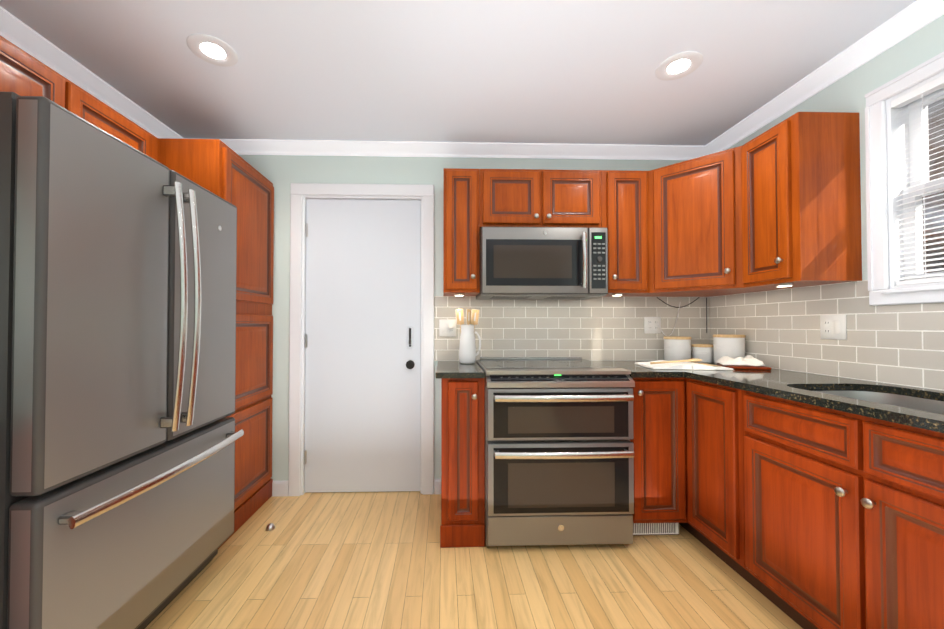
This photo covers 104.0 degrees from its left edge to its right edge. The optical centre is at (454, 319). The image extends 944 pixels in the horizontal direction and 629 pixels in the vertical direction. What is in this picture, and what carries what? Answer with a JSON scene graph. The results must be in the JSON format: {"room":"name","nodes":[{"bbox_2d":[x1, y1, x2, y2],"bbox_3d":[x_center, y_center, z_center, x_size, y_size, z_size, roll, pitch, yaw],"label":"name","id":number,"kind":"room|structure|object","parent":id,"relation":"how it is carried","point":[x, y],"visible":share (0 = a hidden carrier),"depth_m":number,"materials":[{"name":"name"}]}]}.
{"room":"kitchen","nodes":[
{"label":"kitchen","id":0,"kind":"room"},
{"bbox_2d":[0,0,916,145],"bbox_3d":[0.033,-1.267,0.294,3.935,0.060,4.814,0,-1,-2],"label":"ceiling","id":1,"kind":"structure","parent":0,"point":[541,71],"depth_m":1.74,"materials":[{"name":"white paint"}]},
{"bbox_2d":[186,33,237,66],"bbox_3d":[-1.089,-1.212,1.665,0.195,0.008,0.195,-1,-1,43],"label":"recessed light","id":2,"kind":"object","parent":1,"relation":"in","point":[212,50],"depth_m":1.66,"materials":[{"name":"white plastic"}]},
{"bbox_2d":[655,51,702,80],"bbox_3d":[1.075,-1.211,1.766,0.195,0.008,0.195,-1,-1,43],"label":"recessed light","id":3,"kind":"object","parent":1,"relation":"in","point":[679,65],"depth_m":1.76,"materials":[{"name":"white plastic"}]},
{"bbox_2d":[239,155,686,480],"bbox_3d":[-0.033,-0.002,2.621,3.935,2.400,0.120,0,-1,-2],"label":"wall","id":4,"kind":"structure","parent":0,"point":[281,173],"depth_m":2.55,"materials":[{"name":"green paint"}]},
{"bbox_2d":[272,479,440,495],"bbox_3d":[-0.662,1.147,2.520,1.141,0.100,0.014,0,-1,-2],"label":"baseboard","id":5,"kind":"structure","parent":4,"relation":"attached to","point":[279,488],"depth_m":2.50,"materials":[{"name":"white wood"}]},
{"bbox_2d":[288,183,433,495],"bbox_3d":[-0.632,0.130,2.594,0.985,2.135,0.138,0,-1,-2],"label":"door frame","id":6,"kind":"structure","parent":4,"relation":"attached to","point":[301,194],"depth_m":2.53,"materials":[{"name":"white wood"}]},
{"bbox_2d":[304,199,420,492],"bbox_3d":[-0.632,0.174,2.570,0.795,2.031,0.072,0,-1,-2],"label":"door","id":7,"kind":"structure","parent":4,"relation":"in","point":[363,359],"depth_m":2.56,"materials":[{"name":"white wood"}]},
{"bbox_2d":[184,138,703,159],"bbox_3d":[-0.033,-1.170,2.538,3.510,0.066,0.082,0,-1,-2],"label":"crown molding","id":8,"kind":"structure","parent":4,"relation":"attached to","point":[239,146],"depth_m":2.54,"materials":[{"name":"white wood"}]},
{"bbox_2d":[439,319,455,336],"bbox_3d":[-0.042,0.057,2.530,0.118,0.118,0.042,0,-1,-2],"label":"electrical outlet plate","id":9,"kind":"object","parent":4,"relation":"attached to","point":[447,327],"depth_m":2.54,"materials":[{"name":"white plastic"}]},
{"bbox_2d":[443,168,479,295],"bbox_3d":[0.043,-0.548,2.393,0.222,0.765,0.356,0,-1,-2],"label":"upper cabinet","id":10,"kind":"object","parent":4,"relation":"attached to","point":[461,230],"visible":0.98,"depth_m":2.25,"materials":[{"name":"brown wood"}]},
{"bbox_2d":[479,169,600,228],"bbox_3d":[0.533,-0.750,2.409,0.756,0.360,0.356,0,-1,-2],"label":"upper cabinet","id":11,"kind":"object","parent":4,"relation":"attached to","point":[535,198],"visible":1,"depth_m":2.27,"materials":[{"name":"brown wood"}]},
{"bbox_2d":[476,227,607,299],"bbox_3d":[0.535,-0.345,2.351,0.754,0.406,0.454,0,-1,-2],"label":"microwave","id":12,"kind":"object","parent":11,"relation":"attached to","point":[543,263],"visible":0.98,"depth_m":2.18,"materials":[{"name":"grey metal"}]},
{"bbox_2d":[434,296,709,360],"bbox_3d":[0.823,0.060,2.580,1.920,0.446,0.008,0,-1,-2],"label":"backsplash","id":13,"kind":"structure","parent":4,"relation":"attached to","point":[598,328],"depth_m":2.58,"materials":[{"name":"beige tile"}]},
{"bbox_2d":[601,170,648,296],"bbox_3d":[1.061,-0.547,2.421,0.296,0.765,0.356,0,-1,-2],"label":"upper cabinet","id":14,"kind":"object","parent":4,"relation":"attached to","point":[624,207],"visible":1,"depth_m":2.28,"materials":[{"name":"brown wood"}]},
{"bbox_2d":[612,293,622,295],"bbox_3d":[1.034,-0.159,2.335,0.065,0.013,0.065,0,-1,-11],"label":"puck light","id":15,"kind":"object","parent":14,"relation":"attached to","point":[621,294],"depth_m":2.31,"materials":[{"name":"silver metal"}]},
{"bbox_2d":[644,317,660,333],"bbox_3d":[1.395,0.038,2.588,0.118,0.118,0.009,0,-1,-2],"label":"electrical outlet plate","id":16,"kind":"object","parent":4,"relation":"attached to","point":[651,326],"depth_m":2.59,"materials":[{"name":"white plastic"}]},
{"bbox_2d":[657,297,698,335],"bbox_3d":[1.567,-0.021,2.571,0.303,0.275,0.015,0,-1,-2],"label":"cord","id":17,"kind":"object","parent":16,"relation":"attached to","point":[678,312],"depth_m":2.57,"materials":[{"name":"black plastic"}]},
{"bbox_2d":[706,298,706,332],"bbox_3d":[1.777,-0.031,2.592,0.004,0.250,0.005,0,-1,-2],"label":"cord","id":18,"kind":"object","parent":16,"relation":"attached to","point":[706,298],"depth_m":2.59,"materials":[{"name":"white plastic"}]},
{"bbox_2d":[145,491,802,628],"bbox_3d":[0.033,1.193,0.257,3.935,0.060,4.814,0,-1,-2],"label":"floor","id":19,"kind":"structure","parent":0,"point":[348,560],"depth_m":1.68,"materials":[{"name":"brown wood"}]},
{"bbox_2d":[0,92,243,628],"bbox_3d":[-1.406,0.292,1.394,0.821,1.775,0.910,0,-1,-2],"label":"refrigerator","id":20,"kind":"object","parent":19,"relation":"on","point":[119,435],"visible":1,"depth_m":1.14,"materials":[{"name":"grey metal"}]},
{"bbox_2d":[157,138,273,548],"bbox_3d":[-1.528,0.124,2.213,0.680,2.135,0.607,0,-1,-2],"label":"pantry cabinet","id":21,"kind":"object","parent":19,"relation":"on","point":[220,168],"visible":0.27,"depth_m":2.19,"materials":[{"name":"brown wood"}]},
{"bbox_2d":[266,523,274,530],"bbox_3d":[-1.046,1.176,2.101,0.048,0.028,0.048,0,-1,-2],"label":"door stop","id":22,"kind":"object","parent":19,"relation":"on","point":[270,526],"visible":1,"depth_m":2.09,"materials":[{"name":"silver metal"}]},
{"bbox_2d":[440,378,484,547],"bbox_3d":[0.037,0.750,2.221,0.234,0.884,0.660,0,-1,-2],"label":"base cabinet","id":23,"kind":"object","parent":19,"relation":"on","point":[462,462],"visible":0.98,"depth_m":1.93,"materials":[{"name":"brown wood"}]},
{"bbox_2d":[436,361,484,377],"bbox_3d":[0.025,0.293,2.233,0.258,0.030,0.649,0,-1,-2],"label":"countertop","id":24,"kind":"structure","parent":23,"relation":"on","point":[451,369],"depth_m":2.00,"materials":[{"name":"black stone"}]},
{"bbox_2d":[455,309,480,363],"bbox_3d":[0.091,0.105,2.379,0.168,0.350,0.108,0,-1,-2],"label":"pitcher","id":25,"kind":"object","parent":24,"relation":"on","point":[468,354],"visible":1,"depth_m":2.35,"materials":[{"name":"white ceramic"}]},
{"bbox_2d":[476,357,634,545],"bbox_3d":[0.538,0.722,2.184,0.760,0.940,0.757,0,-1,-2],"label":"range","id":26,"kind":"object","parent":19,"relation":"on","point":[559,457],"visible":1,"depth_m":1.88,"materials":[{"name":"grey metal"}]},
{"bbox_2d":[630,378,686,535],"bbox_3d":[1.080,0.751,2.250,0.319,0.884,0.660,0,-1,-2],"label":"base cabinet","id":27,"kind":"object","parent":19,"relation":"on","point":[659,440],"visible":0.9,"depth_m":1.96,"materials":[{"name":"brown wood"}]},
{"bbox_2d":[633,523,678,534],"bbox_3d":[1.086,1.136,2.028,0.296,0.083,0.013,0,-1,-2],"label":"air vent grille","id":28,"kind":"object","parent":27,"relation":"attached to","point":[653,528],"visible":0.44,"depth_m":2.02,"materials":[{"name":"white plastic"}]},
{"bbox_2d":[679,378,760,592],"bbox_3d":[1.526,0.748,2.101,0.605,0.884,0.983,0,-1,-2],"label":"base cabinet","id":29,"kind":"object","parent":19,"relation":"on","point":[714,524],"visible":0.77,"depth_m":1.74,"materials":[{"name":"brown wood"}]},
{"bbox_2d":[743,390,943,628],"bbox_3d":[1.538,0.734,1.141,0.636,0.884,0.932,0,-1,-2],"label":"base cabinet","id":30,"kind":"object","parent":19,"relation":"on","point":[844,519],"visible":1,"depth_m":1.19,"materials":[{"name":"brown wood"}]},
{"bbox_3d":[1.570,0.717,-0.003,0.636,0.884,1.354,0,-1,-2],"label":"base cabinet","id":31,"kind":"object","parent":19,"relation":"on","visible":0},
{"bbox_2d":[590,360,943,432],"bbox_3d":[1.409,0.274,0.949,0.904,0.030,3.293,0,-1,-2],"label":"countertop","id":32,"kind":"structure","parent":31,"relation":"on","point":[801,387],"depth_m":1.53,"materials":[{"name":"black stone"}]},
{"bbox_2d":[663,336,690,360],"bbox_3d":[1.509,0.198,2.492,0.162,0.167,0.162,0,-1,-2],"label":"canister","id":33,"kind":"object","parent":32,"relation":"on","point":[677,347],"visible":0.98,"depth_m":2.43,"materials":[{"name":"white ceramic"}]},
{"bbox_2d":[634,360,732,369],"bbox_3d":[1.328,0.264,2.161,0.416,0.025,0.280,0,-1,6],"label":"book","id":34,"kind":"object","parent":32,"relation":"on","point":[689,366],"visible":0.94,"depth_m":2.05,"materials":[{"name":"white paper"}]},
{"bbox_2d":[650,359,701,363],"bbox_3d":[1.271,0.238,2.117,0.338,0.025,0.096,0,-1,-2],"label":"wooden spoon","id":35,"kind":"object","parent":34,"relation":"on","point":[688,360],"visible":1,"depth_m":2.11,"materials":[{"name":"brown wood"}]},
{"bbox_2d":[691,344,713,362],"bbox_3d":[1.655,0.222,2.451,0.130,0.117,0.130,0,-1,-2],"label":"canister","id":36,"kind":"object","parent":32,"relation":"on","point":[704,353],"visible":0.85,"depth_m":2.40,"materials":[{"name":"white ceramic"}]},
{"bbox_2d":[713,334,745,363],"bbox_3d":[1.729,0.186,2.319,0.166,0.185,0.166,0,-1,-2],"label":"canister","id":37,"kind":"object","parent":32,"relation":"on","point":[731,345],"visible":0.9,"depth_m":2.26,"materials":[{"name":"white ceramic"}]},
{"bbox_2d":[717,363,770,369],"bbox_3d":[1.659,0.269,2.120,0.200,0.014,0.180,0,-1,18],"label":"cutting board","id":38,"kind":"object","parent":32,"relation":"on","point":[749,367],"visible":0.71,"depth_m":2.05,"materials":[{"name":"brown wood"}]},
{"bbox_2d":[715,355,764,365],"bbox_3d":[1.649,0.231,2.126,0.212,0.055,0.163,0,-1,21],"label":"dish towel","id":39,"kind":"object","parent":38,"relation":"on","point":[748,360],"visible":1,"depth_m":2.08,"materials":[{"name":"white fabric"}]},
{"bbox_2d":[815,391,943,413],"bbox_3d":[1.556,0.395,1.147,0.480,0.204,0.850,0,-1,-2],"label":"undermount sink","id":40,"kind":"object","parent":32,"relation":"in","point":[927,405],"visible":0.08,"depth_m":1.46,"materials":[{"name":"silver metal"}]},
{"bbox_2d":[726,14,943,305],"bbox_3d":[1.940,-0.036,0.329,0.120,2.400,4.574,0,-1,-2],"label":"wall","id":41,"kind":"structure","parent":0,"point":[847,92],"depth_m":1.66,"materials":[{"name":"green paint"}]},
{"bbox_2d":[627,146,787,296],"bbox_3d":[1.519,-0.549,2.294,0.609,0.765,0.636,0,-1,-2],"label":"upper cabinet","id":42,"kind":"object","parent":41,"relation":"attached to","point":[695,223],"visible":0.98,"depth_m":2.11,"materials":[{"name":"brown wood"}]},
{"bbox_2d":[741,112,861,287],"bbox_3d":[1.669,-0.556,1.821,0.336,0.765,0.313,0,-1,-2],"label":"upper cabinet","id":43,"kind":"object","parent":41,"relation":"attached to","point":[801,204],"visible":0.98,"depth_m":1.67,"materials":[{"name":"brown wood"}]},
{"bbox_2d":[775,283,792,286],"bbox_3d":[1.594,-0.167,1.779,0.065,0.013,0.065,0,-1,-11],"label":"puck light","id":44,"kind":"object","parent":43,"relation":"attached to","point":[781,284],"depth_m":1.76,"materials":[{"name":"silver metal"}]},
{"bbox_2d":[704,0,943,155],"bbox_3d":[1.839,-1.203,0.343,0.082,0.066,4.574,0,-1,-2],"label":"crown molding","id":45,"kind":"structure","parent":41,"relation":"attached to","point":[912,18],"depth_m":1.72,"materials":[{"name":"white wood"}]},
{"bbox_2d":[710,280,943,389],"bbox_3d":[1.858,0.037,0.976,0.008,0.446,3.274,0,-1,-2],"label":"backsplash","id":46,"kind":"structure","parent":41,"relation":"attached to","point":[891,344],"depth_m":1.75,"materials":[{"name":"beige tile"}]},
{"bbox_2d":[820,315,846,339],"bbox_3d":[1.826,0.036,1.779,0.009,0.118,0.118,0,-1,-2],"label":"electrical outlet plate","id":47,"kind":"object","parent":41,"relation":"attached to","point":[833,326],"depth_m":1.77,"materials":[{"name":"white plastic"}]},
{"bbox_2d":[865,52,943,305],"bbox_3d":[1.901,-0.538,1.151,0.152,0.938,0.961,0,-1,-2],"label":"window","id":48,"kind":"structure","parent":41,"relation":"in","point":[892,123],"depth_m":1.55,"materials":[{"name":"white wood"}]},
{"bbox_2d":[891,75,943,285],"bbox_3d":[1.865,-0.538,1.150,0.052,0.779,0.801,0,-1,-2],"label":"window blinds","id":49,"kind":"object","parent":48,"relation":"attached to","point":[921,92],"visible":0.98,"depth_m":1.46,"materials":[{"name":"white plastic"}]},
{"bbox_3d":[-1.874,-0.038,0.222,0.120,2.400,4.574,0,-1,-2],"label":"wall","id":50,"kind":"structure","parent":0,"visible":0},
{"bbox_2d":[0,35,157,160],"bbox_3d":[-1.680,-0.787,1.451,0.335,0.334,0.930,0,-1,-2],"label":"upper cabinet","id":51,"kind":"object","parent":50,"relation":"attached to","point":[23,73],"visible":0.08,"depth_m":1.42,"materials":[{"name":"brown wood"}]},
{"bbox_2d":[0,6,183,138],"bbox_3d":[-1.773,-1.204,0.242,0.082,0.066,4.574,0,-1,-2],"label":"crown molding","id":52,"kind":"structure","parent":50,"relation":"attached to","point":[12,29],"depth_m":1.76,"materials":[{"name":"white wood"}]},
{"label":"outside","id":53,"kind":"structure","parent":0,"visible":0},
{"bbox_2d":[922,99,943,272],"bbox_3d":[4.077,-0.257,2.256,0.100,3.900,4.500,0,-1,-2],"label":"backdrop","id":54,"kind":"structure","parent":53,"point":[938,112],"depth_m":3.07,"materials":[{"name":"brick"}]}
]}

